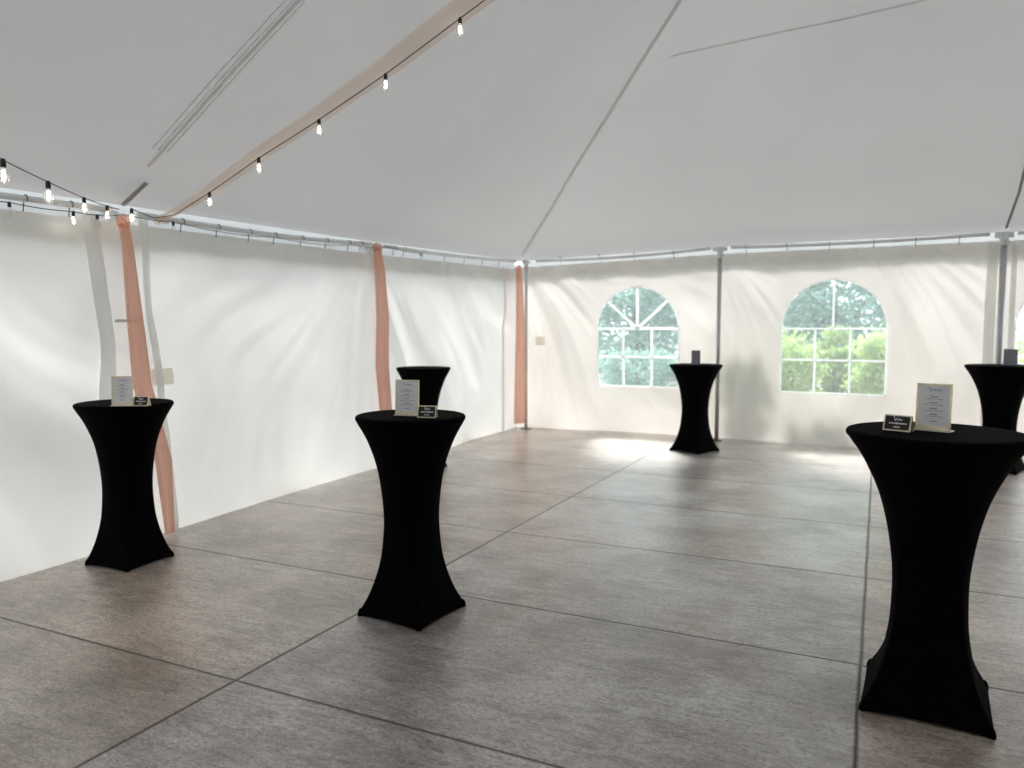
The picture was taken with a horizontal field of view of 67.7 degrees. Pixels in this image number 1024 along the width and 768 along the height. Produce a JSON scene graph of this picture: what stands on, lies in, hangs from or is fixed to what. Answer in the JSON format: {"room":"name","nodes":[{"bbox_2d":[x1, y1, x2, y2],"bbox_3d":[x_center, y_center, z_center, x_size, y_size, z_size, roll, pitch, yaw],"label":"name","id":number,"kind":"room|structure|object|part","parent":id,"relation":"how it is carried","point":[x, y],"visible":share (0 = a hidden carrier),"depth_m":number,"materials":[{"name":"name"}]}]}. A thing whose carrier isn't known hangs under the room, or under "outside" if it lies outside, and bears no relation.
{"room":"event tent interior","nodes":[
{"label":"event tent interior","id":0,"kind":"room"},
{"bbox_2d":[0,194,517,581],"bbox_3d":[-3.333,-0.034,4.064,0.308,2.477,16.420,2,5,26],"label":"wall","id":1,"kind":"structure","parent":0,"point":[264,352],"depth_m":6.15,"materials":[{"name":"white fabric"}]},
{"bbox_2d":[0,192,111,212],"bbox_3d":[-3.419,-1.090,4.011,0.040,0.089,2.891,2,5,26],"label":"rail","id":2,"kind":"object","parent":1,"relation":"attached to","point":[9,196],"visible":0.88,"depth_m":4.92,"materials":[{"name":"metal"}]},
{"bbox_2d":[116,214,174,533],"bbox_3d":[-2.595,-0.049,5.416,0.305,2.264,0.142,-1,4,-18],"label":"fabric drape","id":3,"kind":"object","parent":1,"relation":"hanging from","point":[139,360],"visible":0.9,"depth_m":5.37,"materials":[{"name":"pink fabric"}]},
{"bbox_2d":[136,212,372,245],"bbox_3d":[-2.088,-1.344,6.767,0.040,0.105,2.811,2,5,26],"label":"rail","id":4,"kind":"object","parent":1,"relation":"attached to","point":[178,220],"visible":0.93,"depth_m":6.49,"materials":[{"name":"metal"}]},
{"bbox_2d":[153,0,494,224],"bbox_3d":[0.057,-2.695,4.292,5.980,3.212,0.290,2,5,26],"label":"swag","id":5,"kind":"object","parent":4,"relation":"attached to","point":[455,9],"visible":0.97,"depth_m":4.88},
{"bbox_2d":[129,0,484,223],"bbox_3d":[-0.067,-2.477,4.169,5.724,2.880,0.364,2,5,26],"label":"string lights","id":6,"kind":"object","parent":5,"relation":"attached to","point":[459,20],"visible":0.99,"depth_m":4.97,"materials":[{"name":"black plastic"}]},
{"bbox_2d":[372,243,391,410],"bbox_3d":[-1.364,-0.295,8.083,0.121,2.364,0.285,3,5,38],"label":"fabric drape","id":7,"kind":"object","parent":1,"relation":"hanging from","point":[382,313],"visible":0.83,"depth_m":8.01,"materials":[{"name":"pink fabric"}]},
{"bbox_2d":[382,244,516,262],"bbox_3d":[-0.661,-1.635,9.662,0.040,0.129,3.232,2,5,27],"label":"rail","id":8,"kind":"object","parent":1,"relation":"attached to","point":[383,245],"visible":0.99,"depth_m":9.38,"materials":[{"name":"metal"}]},
{"bbox_2d":[268,237,314,243],"bbox_3d":[-1.989,-1.290,6.862,0.037,0.010,0.596,2,5,26],"label":"cable","id":9,"kind":"object","parent":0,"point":[268,237],"depth_m":6.87,"materials":[{"name":"black plastic"}]},
{"bbox_2d":[0,427,1023,767],"bbox_3d":[2.186,1.402,1.942,12.650,0.080,17.200,2,5,26],"label":"floor","id":10,"kind":"structure","parent":0,"point":[632,601],"depth_m":3.86,"materials":[{"name":"grey tile"}]},
{"bbox_2d":[73,398,174,571],"bbox_3d":[-2.464,0.627,4.890,0.574,1.027,0.574,2,5,28],"label":"cocktail table","id":11,"kind":"object","parent":10,"relation":"on","point":[129,537],"visible":0.97,"depth_m":4.77,"materials":[{"name":"black fabric"}]},
{"bbox_2d":[111,376,132,405],"bbox_3d":[-2.343,0.042,4.594,0.132,0.179,0.055,0,4,-2],"label":"menu stand","id":12,"kind":"object","parent":11,"relation":"on","point":[121,386],"visible":0.99,"depth_m":4.59,"materials":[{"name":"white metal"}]},
{"bbox_2d":[133,396,150,405],"bbox_3d":[-2.231,0.102,4.599,0.092,0.058,0.041,0,4,4],"label":"tent card","id":13,"kind":"object","parent":11,"relation":"on","point":[138,400],"visible":1,"depth_m":4.59,"materials":[{"name":"black paper"}]},
{"bbox_2d":[363,246,372,253],"bbox_3d":[-1.535,-0.296,8.263,0.130,2.380,0.180,2,5,26],"label":"tent pole","id":14,"kind":"object","parent":10,"relation":"on","point":[368,250],"visible":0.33,"depth_m":8.14,"materials":[{"name":"metal"}]},
{"bbox_2d":[355,409,465,630],"bbox_3d":[-0.528,0.681,4.015,0.570,1.047,0.570,2,5,31],"label":"cocktail table","id":15,"kind":"object","parent":10,"relation":"on","point":[413,587],"visible":0.94,"depth_m":3.88,"materials":[{"name":"black fabric"}]},
{"bbox_2d":[394,380,418,415],"bbox_3d":[-0.535,0.070,3.917,0.136,0.183,0.055,1,4,14],"label":"menu stand","id":16,"kind":"object","parent":15,"relation":"on","point":[406,391],"visible":0.94,"depth_m":3.91,"materials":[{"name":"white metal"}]},
{"bbox_2d":[417,405,437,417],"bbox_3d":[-0.424,0.138,3.827,0.096,0.060,0.042,1,4,12],"label":"tent card","id":17,"kind":"object","parent":15,"relation":"on","point":[424,411],"visible":1,"depth_m":3.81,"materials":[{"name":"black paper"}]},
{"bbox_2d":[396,366,449,466],"bbox_3d":[-0.937,0.363,8.112,0.570,1.082,0.570,1,4,16],"label":"cocktail table","id":18,"kind":"object","parent":10,"relation":"on","point":[431,379],"visible":0.3,"depth_m":7.91,"materials":[{"name":"black fabric"}]},
{"bbox_2d":[520,260,531,429],"bbox_3d":[0.208,-0.571,11.263,0.130,2.490,0.180,2,5,26],"label":"tent pole","id":19,"kind":"object","parent":10,"relation":"on","point":[526,262],"visible":1,"depth_m":11.23,"materials":[{"name":"metal"}]},
{"bbox_2d":[514,264,525,423],"bbox_3d":[0.114,-0.577,11.165,0.142,2.314,0.265,2,5,26],"label":"fabric drape","id":20,"kind":"object","parent":19,"relation":"hanging from","point":[520,370],"visible":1,"depth_m":11.11,"materials":[{"name":"pink fabric"}]},
{"bbox_2d":[669,363,722,454],"bbox_3d":[2.229,0.289,9.294,0.630,1.057,0.630,-4,6,-40],"label":"cocktail table","id":21,"kind":"object","parent":10,"relation":"on","point":[695,381],"visible":1,"depth_m":9.15,"materials":[{"name":"black fabric"}]},
{"bbox_2d":[691,350,699,363],"bbox_3d":[2.232,-0.325,9.261,0.111,0.168,0.055,1,4,11],"label":"menu stand","id":22,"kind":"object","parent":21,"relation":"on","point":[695,355],"visible":1,"depth_m":9.25,"materials":[{"name":"grey"}]},
{"bbox_2d":[713,247,727,441],"bbox_3d":[2.726,-0.520,10.085,0.180,2.560,0.130,2,5,26],"label":"tent pole","id":23,"kind":"object","parent":10,"relation":"on","point":[719,250],"visible":0.94,"depth_m":10.05,"materials":[{"name":"metal"}]},
{"bbox_2d":[846,422,1023,739],"bbox_3d":[1.671,0.730,3.047,0.652,1.092,0.652,2,5,29],"label":"cocktail table","id":24,"kind":"object","parent":10,"relation":"on","point":[937,490],"visible":0.97,"depth_m":2.91,"materials":[{"name":"black fabric"}]},
{"bbox_2d":[882,414,913,431],"bbox_3d":[1.520,0.153,3.000,0.044,0.062,0.103,-4,6,-42],"label":"tent card","id":25,"kind":"object","parent":24,"relation":"on","point":[902,423],"visible":1,"depth_m":2.99,"materials":[{"name":"black paper"}]},
{"bbox_3d":[1.527,0.152,3.007,0.023,0.062,0.103,-4,6,-42],"label":"panel","id":26,"kind":"part","parent":25,"relation":"part of","materials":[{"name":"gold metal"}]},
{"bbox_2d":[914,383,954,432],"bbox_3d":[1.659,0.091,2.997,0.055,0.186,0.135,-4,6,-44],"label":"menu stand","id":27,"kind":"object","parent":24,"relation":"on","point":[933,401],"visible":0.98,"depth_m":2.99,"materials":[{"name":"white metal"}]},
{"bbox_2d":[964,364,1023,474],"bbox_3d":[5.151,0.354,8.056,0.690,1.107,0.690,-4,6,-44],"label":"cocktail table","id":28,"kind":"object","parent":10,"relation":"on","point":[1000,387],"visible":0.61,"depth_m":7.89,"materials":[{"name":"black fabric"}]},
{"bbox_2d":[1003,349,1017,364],"bbox_3d":[5.221,-0.282,7.989,0.132,0.168,0.055,3,5,34],"label":"menu stand","id":29,"kind":"object","parent":28,"relation":"on","point":[1010,357],"visible":1,"depth_m":7.98,"materials":[{"name":"grey"}]},
{"bbox_2d":[995,231,1013,363],"bbox_3d":[5.569,-0.431,8.720,0.180,2.582,0.130,2,5,26],"label":"tent pole","id":30,"kind":"object","parent":10,"relation":"on","point":[1003,237],"visible":0.71,"depth_m":8.65,"materials":[{"name":"metal"}]},
{"bbox_2d":[0,0,1023,268],"bbox_3d":[2.052,-2.757,1.356,12.310,4.302,16.580,2,5,26],"label":"ceiling","id":31,"kind":"structure","parent":0,"point":[546,129],"depth_m":7.13,"materials":[{"name":"white fabric"}]},
{"bbox_2d":[0,158,118,220],"bbox_3d":[-2.522,-1.103,3.740,0.056,0.274,3.063,0,4,-7],"label":"string lights","id":32,"kind":"object","parent":31,"relation":"hanging from","point":[3,161],"visible":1,"depth_m":4.25,"materials":[{"name":"black plastic"}]},
{"bbox_2d":[0,158,6,167],"bbox_3d":[-2.530,-1.098,3.793,0.027,0.044,0.026,2,5,26],"label":"socket","id":33,"kind":"object","parent":32,"relation":"attached to","point":[2,161],"depth_m":3.78,"materials":[{"name":"black plastic"}]},
{"bbox_3d":[-2.530,-1.034,3.798,0.049,0.087,0.048,2,5,26],"label":"bulb","id":34,"kind":"part","parent":32,"relation":"part of","materials":[{"name":"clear glass"}]},
{"bbox_2d":[45,181,50,188],"bbox_3d":[-2.587,-1.111,4.255,0.027,0.044,0.026,2,5,26],"label":"socket","id":35,"kind":"object","parent":32,"relation":"attached to","point":[47,184],"depth_m":4.25,"materials":[{"name":"black plastic"}]},
{"bbox_3d":[-2.587,-1.047,4.260,0.049,0.087,0.048,2,5,26],"label":"bulb","id":36,"kind":"part","parent":32,"relation":"part of","materials":[{"name":"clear glass"}]},
{"bbox_2d":[0,201,263,236],"bbox_3d":[-2.616,-1.142,5.567,0.037,0.125,2.175,2,5,26],"label":"string lights","id":37,"kind":"object","parent":31,"relation":"attached to","point":[74,212],"depth_m":5.16,"materials":[{"name":"black plastic"}]},
{"bbox_2d":[121,182,147,205],"bbox_3d":[-2.655,-1.335,5.366,0.175,0.163,0.055,0,4,-2],"label":"strap","id":38,"kind":"object","parent":31,"relation":"attached to","point":[142,186],"visible":1,"depth_m":5.36,"materials":[{"name":"grey fabric"}]},
{"bbox_2d":[1005,168,1023,228],"bbox_3d":[4.440,-3.205,6.081,0.088,3.283,5.216,2,5,26],"label":"cable","id":39,"kind":"object","parent":31,"relation":"attached to","point":[1022,176],"visible":1,"depth_m":8.25,"materials":[{"name":"metal"}]},
{"bbox_2d":[518,236,1023,457],"bbox_3d":[5.590,-0.457,8.935,12.280,2.607,0.361,2,5,26],"label":"wall","id":40,"kind":"structure","parent":0,"point":[939,301],"depth_m":10.04,"materials":[{"name":"white fabric"}]},
{"bbox_2d":[536,247,710,261],"bbox_3d":[1.494,-1.795,10.636,2.521,0.113,0.040,2,5,25],"label":"rail","id":41,"kind":"object","parent":40,"relation":"attached to","point":[706,248],"visible":1,"depth_m":10.58,"materials":[{"name":"metal"}]},
{"bbox_2d":[597,286,679,388],"bbox_3d":[1.772,-0.664,10.781,1.192,1.427,0.088,2,5,26],"label":"window","id":42,"kind":"structure","parent":40,"relation":"in","point":[637,326],"depth_m":10.76,"materials":[{"name":"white plastic"}]},
{"bbox_2d":[779,279,887,395],"bbox_3d":[4.045,-0.594,9.626,1.253,1.457,0.048,2,5,28],"label":"window","id":43,"kind":"structure","parent":40,"relation":"in","point":[849,361],"depth_m":9.60,"materials":[{"name":"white plastic"}]},
{"bbox_2d":[731,233,989,248],"bbox_3d":[4.167,-1.742,9.356,2.891,0.070,0.040,2,5,26],"label":"rail","id":44,"kind":"object","parent":40,"relation":"attached to","point":[977,234],"visible":1,"depth_m":9.28,"materials":[{"name":"metal"}]},
{"bbox_2d":[1013,303,1023,400],"bbox_3d":[6.322,-0.505,8.514,1.222,1.442,0.036,2,5,26],"label":"window","id":45,"kind":"structure","parent":40,"relation":"in","point":[1022,306],"depth_m":8.76,"materials":[{"name":"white plastic"}]},
{"label":"outside","id":46,"kind":"structure","parent":0,"visible":0},
{"bbox_2d":[599,352,1023,393],"bbox_3d":[2.382,1.466,2.297,70.000,0.100,90.000,2,5,26],"label":"ground","id":47,"kind":"structure","parent":46,"point":[818,385],"depth_m":22.17,"materials":[{"name":"green plant"}]},
{"bbox_2d":[598,342,677,386],"bbox_3d":[2.226,-0.110,14.002,1.942,1.340,1.347,2,5,26],"label":"shrub","id":48,"kind":"object","parent":47,"relation":"on","point":[631,364],"visible":0.67,"depth_m":13.80,"materials":[{"name":"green plant"}]},
{"bbox_2d":[598,288,678,386],"bbox_3d":[2.964,-1.518,17.389,3.403,3.702,2.755,1,4,7],"label":"tree","id":49,"kind":"object","parent":47,"relation":"on","point":[649,300],"visible":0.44,"depth_m":16.79,"materials":[{"name":"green plant"}]},
{"bbox_2d":[780,324,832,393],"bbox_3d":[4.392,-0.175,12.650,1.697,1.664,1.573,2,5,26],"label":"shrub","id":50,"kind":"object","parent":47,"relation":"on","point":[796,370],"visible":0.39,"depth_m":12.26,"materials":[{"name":"green plant"}]},
{"bbox_2d":[783,279,885,390],"bbox_3d":[6.711,-1.587,15.681,3.796,4.041,2.936,2,5,26],"label":"tree","id":51,"kind":"object","parent":47,"relation":"on","point":[809,311],"visible":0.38,"depth_m":15.15,"materials":[{"name":"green plant"}]},
{"bbox_2d":[805,324,868,394],"bbox_3d":[5.833,-0.235,13.543,1.439,1.653,0.892,3,5,38],"label":"shrub","id":52,"kind":"object","parent":47,"relation":"on","point":[832,352],"visible":0.54,"depth_m":13.46,"materials":[{"name":"green plant"}]},
{"bbox_2d":[835,322,885,396],"bbox_3d":[5.890,-0.137,11.920,1.544,1.695,1.492,2,5,26],"label":"shrub","id":53,"kind":"object","parent":47,"relation":"on","point":[872,376],"visible":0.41,"depth_m":11.75,"materials":[{"name":"green plant"}]},
{"bbox_2d":[1016,326,1023,398],"bbox_3d":[7.432,-0.087,11.347,1.486,1.679,1.399,2,5,26],"label":"shrub","id":54,"kind":"object","parent":47,"relation":"on","point":[1020,342],"visible":0.03,"depth_m":11.42,"materials":[{"name":"green plant"}]}
]}

